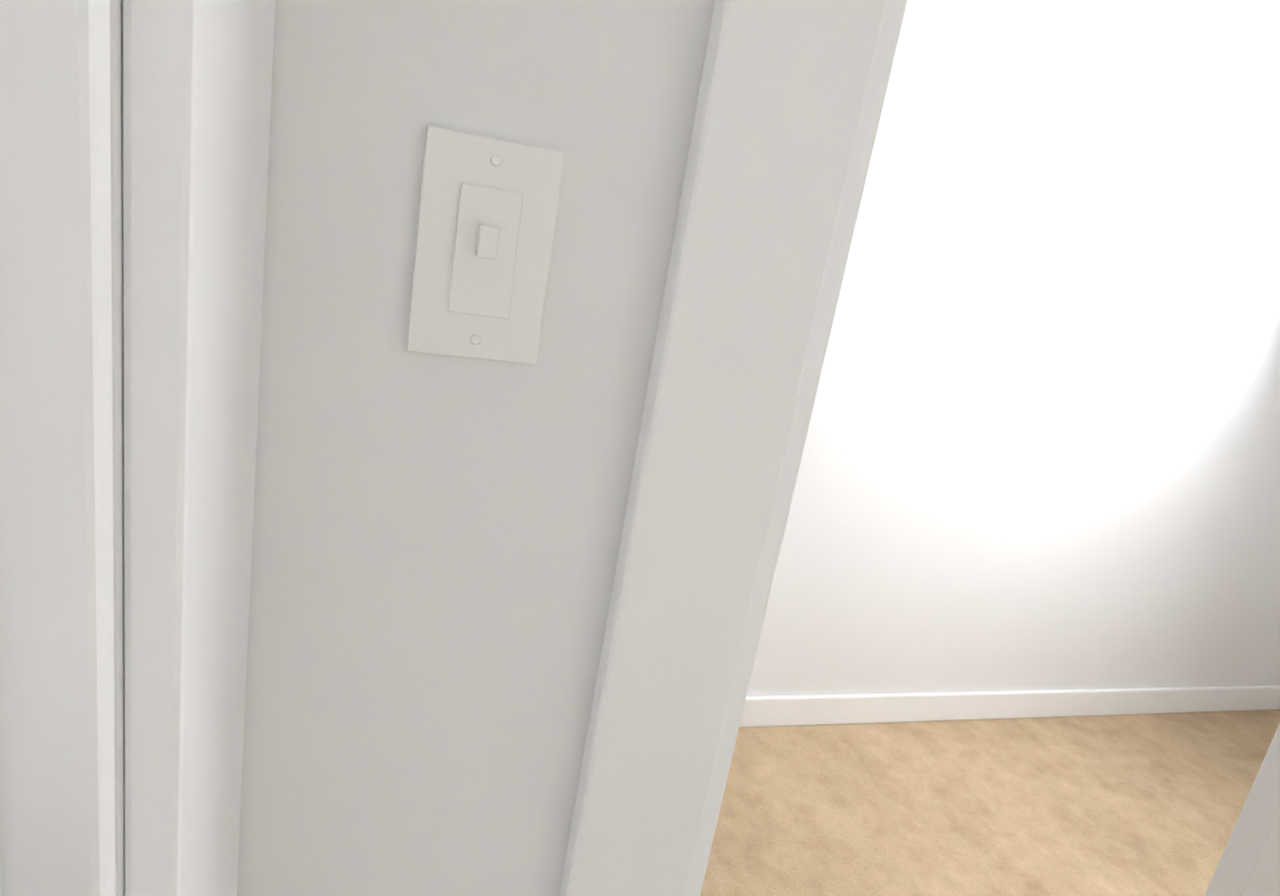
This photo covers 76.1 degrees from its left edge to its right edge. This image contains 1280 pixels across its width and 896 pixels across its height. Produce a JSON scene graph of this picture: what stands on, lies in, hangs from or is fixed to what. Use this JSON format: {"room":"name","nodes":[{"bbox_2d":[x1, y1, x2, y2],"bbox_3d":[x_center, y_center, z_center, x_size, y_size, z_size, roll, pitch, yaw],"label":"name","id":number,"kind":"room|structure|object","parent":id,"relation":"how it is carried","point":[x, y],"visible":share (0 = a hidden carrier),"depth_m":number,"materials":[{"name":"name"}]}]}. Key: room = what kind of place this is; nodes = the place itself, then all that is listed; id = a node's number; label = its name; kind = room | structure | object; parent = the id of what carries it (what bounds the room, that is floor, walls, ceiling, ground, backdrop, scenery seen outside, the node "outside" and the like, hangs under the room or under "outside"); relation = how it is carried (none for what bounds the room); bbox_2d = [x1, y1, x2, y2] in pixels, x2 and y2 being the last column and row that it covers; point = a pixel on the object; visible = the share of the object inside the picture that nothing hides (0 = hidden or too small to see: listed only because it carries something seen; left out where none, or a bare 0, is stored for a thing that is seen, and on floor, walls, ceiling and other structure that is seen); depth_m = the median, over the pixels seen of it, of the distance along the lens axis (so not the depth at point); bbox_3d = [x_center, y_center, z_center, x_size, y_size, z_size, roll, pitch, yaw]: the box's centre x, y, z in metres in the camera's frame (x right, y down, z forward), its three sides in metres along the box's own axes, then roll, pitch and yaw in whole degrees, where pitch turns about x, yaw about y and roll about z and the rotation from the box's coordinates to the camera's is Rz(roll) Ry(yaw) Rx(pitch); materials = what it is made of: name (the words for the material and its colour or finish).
{"room":"hallway","nodes":[
{"label":"hallway","id":0,"kind":"room"},
{"bbox_2d":[109,0,124,895],"bbox_3d":[-0.077,0.134,-0.537,0.316,2.440,1.922,5,16,-18],"label":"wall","id":1,"kind":"structure","parent":0,"point":[116,75],"depth_m":0.25,"materials":[{"name":"paint"}]},
{"bbox_2d":[0,861,1,895],"bbox_3d":[-0.099,0.197,-0.121,0.040,2.062,0.805,5,16,-18],"label":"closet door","id":2,"kind":"structure","parent":1,"relation":"in","point":[0,881],"depth_m":0.27,"materials":[{"name":"white"}]},
{"bbox_2d":[0,0,275,895],"bbox_3d":[0.008,0.231,-0.436,0.163,2.230,1.884,5,16,-18],"label":"trim","id":3,"kind":"structure","parent":1,"relation":"attached to","point":[197,89],"depth_m":0.26,"materials":[{"name":"white wood"}]},
{"bbox_2d":[237,0,715,895],"bbox_3d":[0.563,-0.103,0.701,5.160,2.440,0.120,5,16,-18],"label":"wall","id":4,"kind":"structure","parent":0,"point":[435,553],"depth_m":0.47,"materials":[{"name":"paint"}]},
{"bbox_2d":[407,125,564,365],"bbox_3d":[-0.081,-0.102,0.429,0.070,0.114,0.016,5,16,-18],"label":"light switch","id":5,"kind":"object","parent":4,"relation":"attached to","point":[488,208],"visible":1,"depth_m":0.43,"materials":[{"name":"white plastic"}]},
{"bbox_2d":[558,0,1279,895],"bbox_3d":[0.467,0.009,0.685,1.053,2.205,0.163,5,16,-18],"label":"door frame","id":6,"kind":"structure","parent":4,"relation":"attached to","point":[788,114],"depth_m":0.49,"materials":[{"name":"white wood"}]},
{"bbox_2d":[700,709,1279,895],"bbox_3d":[0.767,1.558,-0.316,5.160,0.100,5.420,5,16,-18],"label":"floor","id":7,"kind":"structure","parent":0,"point":[1146,804],"depth_m":1.98,"materials":[{"name":"carpet"}]},
{"bbox_2d":[746,0,1279,696],"bbox_3d":[0.229,-0.469,1.793,5.160,2.440,0.120,5,16,-18],"label":"wall","id":8,"kind":"structure","parent":0,"point":[1042,447],"depth_m":2.06,"materials":[{"name":"paint"}]},
{"bbox_2d":[739,685,1279,727],"bbox_3d":[0.606,1.274,0.237,4.920,0.088,6.450,5,16,-18],"label":"baseboard","id":9,"kind":"structure","parent":8,"relation":"attached to","point":[777,710],"depth_m":2.36,"materials":[{"name":"white wood"}]}
]}

